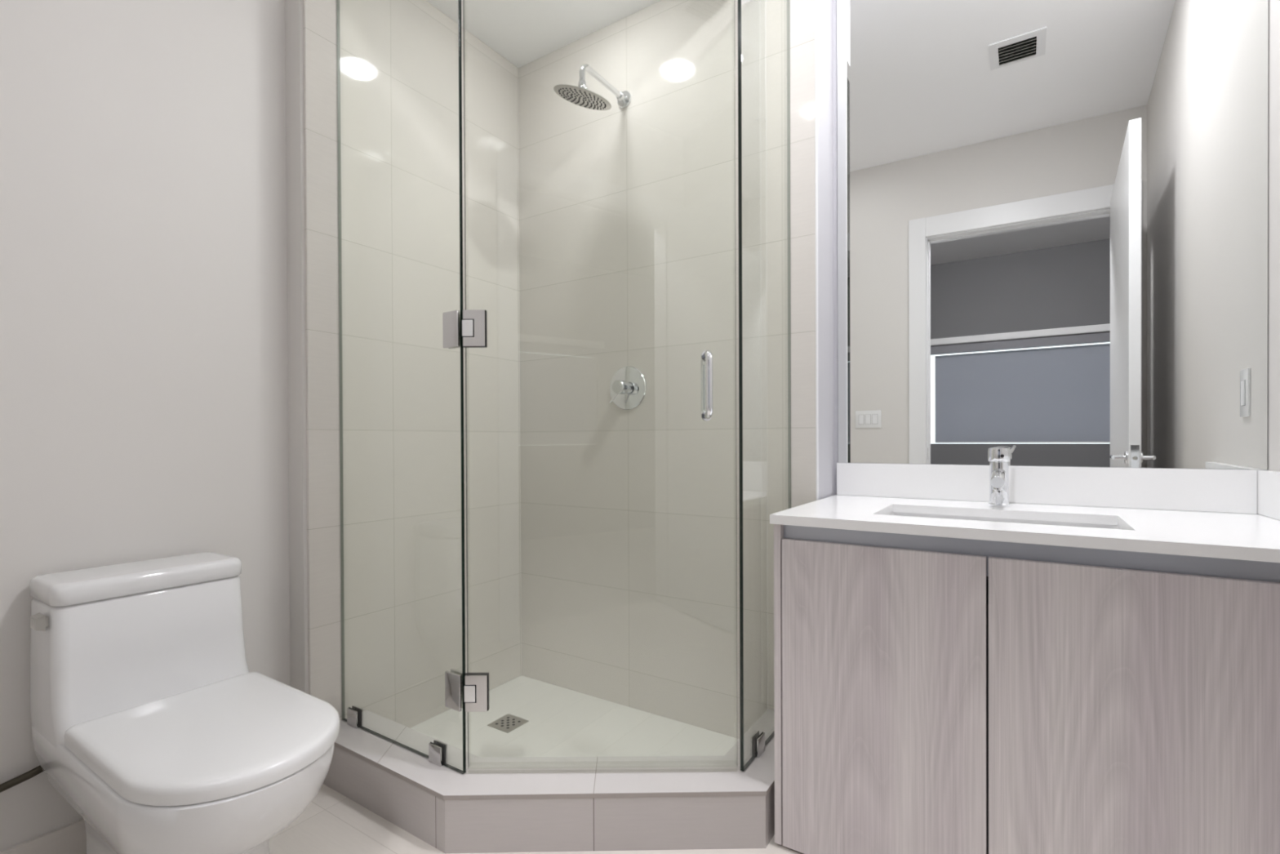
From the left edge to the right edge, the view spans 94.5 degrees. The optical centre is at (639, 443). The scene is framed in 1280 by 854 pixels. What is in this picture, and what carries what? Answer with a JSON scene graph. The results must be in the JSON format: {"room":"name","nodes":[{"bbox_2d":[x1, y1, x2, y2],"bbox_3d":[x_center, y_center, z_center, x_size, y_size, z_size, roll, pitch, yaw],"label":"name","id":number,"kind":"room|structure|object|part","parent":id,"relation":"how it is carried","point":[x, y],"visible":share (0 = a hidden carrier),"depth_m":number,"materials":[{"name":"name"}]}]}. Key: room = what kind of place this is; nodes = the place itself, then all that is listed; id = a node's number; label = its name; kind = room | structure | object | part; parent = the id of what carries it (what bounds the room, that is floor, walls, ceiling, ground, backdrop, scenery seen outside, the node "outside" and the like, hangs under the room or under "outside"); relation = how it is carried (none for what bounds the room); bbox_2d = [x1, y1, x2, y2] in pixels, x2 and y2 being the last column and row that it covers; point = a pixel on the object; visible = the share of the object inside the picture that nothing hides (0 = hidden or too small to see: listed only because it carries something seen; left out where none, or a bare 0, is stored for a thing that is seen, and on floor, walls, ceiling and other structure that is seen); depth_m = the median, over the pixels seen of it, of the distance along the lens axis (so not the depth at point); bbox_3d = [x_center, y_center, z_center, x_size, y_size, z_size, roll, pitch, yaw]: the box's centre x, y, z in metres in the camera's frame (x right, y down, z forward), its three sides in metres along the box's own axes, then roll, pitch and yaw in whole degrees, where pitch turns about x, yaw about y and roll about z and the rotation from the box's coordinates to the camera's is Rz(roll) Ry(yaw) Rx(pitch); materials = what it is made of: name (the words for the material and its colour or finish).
{"room":"bathroom","nodes":[
{"label":"bathroom","id":0,"kind":"room"},
{"bbox_2d":[0,0,308,851],"bbox_3d":[-1.122,-0.448,1.857,0.207,2.970,2.900,0,0,33],"label":"wall","id":1,"kind":"structure","parent":0,"point":[153,357],"depth_m":1.56,"materials":[{"name":"white paint"}]},
{"bbox_2d":[0,764,43,792],"bbox_3d":[-1.488,0.772,1.230,0.031,0.076,0.433,0,0,34],"label":"supply hose","id":2,"kind":"object","parent":1,"relation":"attached to","point":[34,771],"visible":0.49,"depth_m":1.34,"materials":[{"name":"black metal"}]},
{"bbox_2d":[0,817,86,853],"bbox_3d":[-1.428,0.980,1.344,0.011,0.122,1.226,0,0,33],"label":"baseboard","id":3,"kind":"structure","parent":1,"relation":"attached to","point":[69,838],"depth_m":1.41,"materials":[{"name":"tile"}]},
{"bbox_2d":[302,0,521,728],"bbox_3d":[-0.771,-0.451,2.196,0.012,2.968,0.920,0,0,33],"label":"wall tile","id":4,"kind":"structure","parent":1,"relation":"attached to","point":[399,59],"depth_m":2.10,"materials":[{"name":"beige tile"}]},
{"bbox_2d":[269,783,804,853],"bbox_3d":[0.019,1.096,1.130,3.200,0.120,2.900,0,0,33],"label":"floor","id":5,"kind":"structure","parent":0,"point":[332,823],"depth_m":1.55,"materials":[{"name":"beige tile"}]},
{"bbox_2d":[29,551,340,853],"bbox_3d":[-0.992,0.671,1.305,0.762,0.737,0.400,0,0,33],"label":"toilet","id":6,"kind":"object","parent":5,"relation":"on","point":[149,717],"visible":1,"depth_m":1.27,"materials":[{"name":"white ceramic"}]},
{"bbox_3d":[-1.288,0.384,1.272,0.047,0.033,0.025,0,0,33],"label":"flush lever","id":7,"kind":"part","parent":6,"relation":"part of","materials":[{"name":"silver metal"}]},
{"bbox_3d":[-1.226,0.326,1.461,0.200,0.046,0.371,0,0,33],"label":"tank lid","id":8,"kind":"part","parent":6,"relation":"part of","materials":[{"name":"white ceramic"}]},
{"bbox_3d":[-1.207,0.520,1.450,0.240,0.338,0.374,0,0,33],"label":"tank","id":9,"kind":"part","parent":6,"relation":"part of","materials":[{"name":"white ceramic"}]},
{"bbox_3d":[-0.989,0.835,1.312,0.756,0.408,0.370,0,0,33],"label":"bowl","id":10,"kind":"part","parent":6,"relation":"part of","materials":[{"name":"white ceramic"}]},
{"bbox_3d":[-0.889,0.612,1.254,0.533,0.037,0.374,0,0,33],"label":"seat lid","id":11,"kind":"part","parent":6,"relation":"part of","materials":[{"name":"white plastic"}]},
{"bbox_2d":[323,708,774,853],"bbox_3d":[-0.221,0.960,1.729,1.566,0.148,0.475,0,0,0],"label":"shower curb","id":12,"kind":"object","parent":5,"relation":"on","point":[503,804],"visible":0.8,"depth_m":1.52,"materials":[{"name":"tile"}]},
{"bbox_2d":[336,0,466,773],"bbox_3d":[-0.717,-0.331,1.737,0.574,2.437,0.025,0,0,33],"label":"glass panel","id":13,"kind":"object","parent":12,"relation":"on","point":[437,750],"visible":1,"depth_m":1.65,"materials":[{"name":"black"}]},
{"bbox_2d":[442,0,737,768],"bbox_3d":[-0.135,-0.333,1.612,0.797,2.436,0.135,0,0,4],"label":"shower door","id":14,"kind":"structure","parent":12,"relation":"on","point":[474,322],"depth_m":1.58,"materials":[{"name":"clear glass"}]},
{"bbox_3d":[-0.442,-0.306,1.585,0.058,0.096,0.025,0,0,0],"label":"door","id":15,"kind":"part","parent":14,"relation":"part of","materials":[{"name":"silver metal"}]},
{"bbox_3d":[-0.438,0.668,1.591,0.058,0.096,0.025,0,0,0],"label":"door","id":16,"kind":"part","parent":14,"relation":"part of","materials":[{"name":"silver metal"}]},
{"bbox_3d":[0.179,-0.154,1.589,0.019,0.181,0.135,0,0,0],"label":"pull handle","id":17,"kind":"part","parent":14,"relation":"part of","materials":[{"name":"silver metal"}]},
{"bbox_2d":[701,350,711,421],"bbox_3d":[0.179,-0.154,1.589,0.026,0.188,0.015,0,0,0],"label":"door handle","id":18,"kind":"object","parent":14,"relation":"in","point":[703,357],"depth_m":1.58,"materials":[{"name":"silver metal"}]},
{"bbox_2d":[737,0,791,771],"bbox_3d":[0.377,-0.336,1.751,0.025,2.437,0.394,0,0,33],"label":"glass panel","id":19,"kind":"object","parent":12,"relation":"on","point":[757,742],"visible":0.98,"depth_m":1.59,"materials":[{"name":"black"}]},
{"bbox_2d":[410,675,739,757],"bbox_3d":[-0.241,1.024,1.967,1.123,0.024,0.723,0,0,33],"label":"shower tray","id":20,"kind":"object","parent":5,"relation":"on","point":[562,722],"visible":0.35,"depth_m":2.09,"materials":[{"name":"ceramic"}]},
{"bbox_2d":[487,713,528,733],"bbox_3d":[-0.477,1.011,2.139,0.104,0.004,0.104,0,0,33],"label":"shower drain","id":21,"kind":"object","parent":20,"relation":"on","point":[508,722],"visible":1,"depth_m":2.14,"materials":[{"name":"silver metal"}]},
{"bbox_2d":[773,524,1279,853],"bbox_3d":[0.957,0.616,1.483,1.063,0.828,0.616,0,0,33],"label":"vanity cabinet","id":22,"kind":"object","parent":5,"relation":"on","point":[1064,700],"visible":0.88,"depth_m":1.23,"materials":[{"name":"beige wood"}]},
{"bbox_3d":[0.518,0.611,1.767,0.018,0.819,0.616,0,0,33],"label":"panel","id":23,"kind":"part","parent":22,"relation":"part of","materials":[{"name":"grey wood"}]},
{"bbox_3d":[0.554,0.633,1.388,0.448,0.780,0.019,0,0,33],"label":"door","id":24,"kind":"part","parent":22,"relation":"part of","materials":[{"name":"brown wood"}]},
{"bbox_2d":[769,494,1279,562],"bbox_3d":[0.950,0.190,1.475,1.070,0.023,0.634,0,0,33],"label":"countertop","id":25,"kind":"structure","parent":22,"relation":"on","point":[1230,535],"depth_m":1.33,"materials":[{"name":"white stone"}]},
{"bbox_2d":[987,444,1015,506],"bbox_3d":[1.005,0.091,1.658,0.057,0.171,0.205,0,0,40],"label":"faucet","id":26,"kind":"object","parent":25,"relation":"on","point":[998,471],"visible":1,"depth_m":1.65,"materials":[{"name":"silver metal"}]},
{"bbox_3d":[0.979,0.094,1.616,0.033,0.050,0.108,0,0,33],"label":"spout","id":27,"kind":"part","parent":26,"relation":"part of","materials":[{"name":"silver metal"}]},
{"bbox_3d":[1.061,0.020,1.691,0.081,0.029,0.016,-1,0,-44],"label":"lever","id":28,"kind":"part","parent":26,"relation":"part of","materials":[{"name":"silver metal"}]},
{"bbox_2d":[887,511,1122,578],"bbox_3d":[0.880,0.264,1.474,0.575,0.124,0.332,0,0,33],"label":"sink basin","id":29,"kind":"object","parent":25,"relation":"in","point":[896,513],"visible":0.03,"depth_m":1.57,"materials":[{"name":"white ceramic"}]},
{"bbox_2d":[1257,470,1279,519],"bbox_3d":[1.381,0.123,1.196,0.020,0.109,0.632,0,0,31],"label":"side splash","id":30,"kind":"object","parent":25,"relation":"on","point":[1268,481],"visible":1,"depth_m":1.40,"materials":[{"name":"white stone"}]},
{"bbox_3d":[0.749,0.245,1.274,0.906,0.082,0.008,0,0,33],"label":"finger rail","id":31,"kind":"part","parent":22,"relation":"part of","materials":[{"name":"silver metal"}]},
{"bbox_3d":[0.933,0.633,1.142,0.449,0.780,0.019,0,0,33],"label":"door","id":32,"kind":"part","parent":22,"relation":"part of","materials":[{"name":"brown wood"}]},
{"bbox_2d":[426,0,661,67],"bbox_3d":[-0.243,-1.779,1.892,1.205,0.315,0.812,0,0,33],"label":"ceiling","id":33,"kind":"structure","parent":0,"point":[522,32],"depth_m":2.27,"materials":[{"name":"paint"}]},
{"bbox_2d":[817,0,1268,499],"bbox_3d":[0.725,-0.458,2.080,2.648,2.970,0.514,0,0,33],"label":"wall","id":34,"kind":"structure","parent":0,"point":[827,10],"depth_m":1.97,"materials":[{"name":"grey paint"}]},
{"bbox_2d":[518,0,816,738],"bbox_3d":[0.020,-0.454,2.224,1.284,2.968,0.012,0,0,33],"label":"wall tile","id":35,"kind":"structure","parent":34,"relation":"attached to","point":[630,518],"depth_m":2.17,"materials":[{"name":"beige tile"}]},
{"bbox_2d":[553,64,631,111],"bbox_3d":[-0.156,-1.250,2.109,0.193,0.184,0.361,0,0,33],"label":"shower","id":36,"kind":"object","parent":35,"relation":"attached to","point":[580,95],"visible":1,"depth_m":2.06,"materials":[{"name":"silver metal"}]},
{"bbox_3d":[-0.198,-1.193,2.044,0.193,0.070,0.204,0,0,33],"label":"spray plate","id":37,"kind":"part","parent":36,"relation":"part of","materials":[{"name":"silver metal"}]},
{"bbox_3d":[-0.135,-1.279,2.143,0.021,0.086,0.257,0,0,33],"label":"arm","id":38,"kind":"part","parent":36,"relation":"part of","materials":[{"name":"silver metal"}]},
{"bbox_2d":[609,366,646,409],"bbox_3d":[-0.065,-0.211,2.233,0.166,0.166,0.070,0,0,33],"label":"shower valve","id":39,"kind":"object","parent":35,"relation":"attached to","point":[628,386],"visible":1,"depth_m":2.24,"materials":[{"name":"silver metal"}]},
{"bbox_3d":[-0.097,-0.173,2.229,0.038,0.045,0.008,0,0,18],"label":"lever","id":40,"kind":"part","parent":39,"relation":"part of","materials":[{"name":"silver metal"}]},
{"bbox_3d":[-0.073,-0.211,2.220,0.052,0.052,0.040,0,0,33],"label":"knob","id":41,"kind":"part","parent":39,"relation":"part of","materials":[{"name":"silver metal"}]},
{"bbox_2d":[814,0,818,500],"bbox_3d":[0.560,-0.455,1.873,0.005,2.968,0.013,0,0,33],"label":"trim","id":42,"kind":"structure","parent":34,"relation":"attached to","point":[815,1],"depth_m":1.87,"materials":[{"name":"white paint"}]},
{"bbox_2d":[836,462,1257,514],"bbox_3d":[1.103,0.121,1.746,1.021,0.109,0.012,0,0,33],"label":"backsplash","id":43,"kind":"structure","parent":34,"relation":"attached to","point":[1202,490],"depth_m":1.67,"materials":[{"name":"white stone"}]},
{"bbox_2d":[836,0,1268,469],"bbox_3d":[1.110,-0.783,1.738,1.036,1.698,0.006,0,0,33],"label":"wall mirror","id":44,"kind":"object","parent":34,"relation":"attached to","point":[1052,215],"visible":1,"depth_m":1.69,"materials":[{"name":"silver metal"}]},
{"bbox_2d":[1267,0,1279,471],"bbox_3d":[1.069,-0.449,0.316,0.449,2.970,2.700,0,0,33],"label":"wall","id":45,"kind":"structure","parent":0,"point":[1273,296],"depth_m":1.43,"materials":[{"name":"white paint"}]}
]}

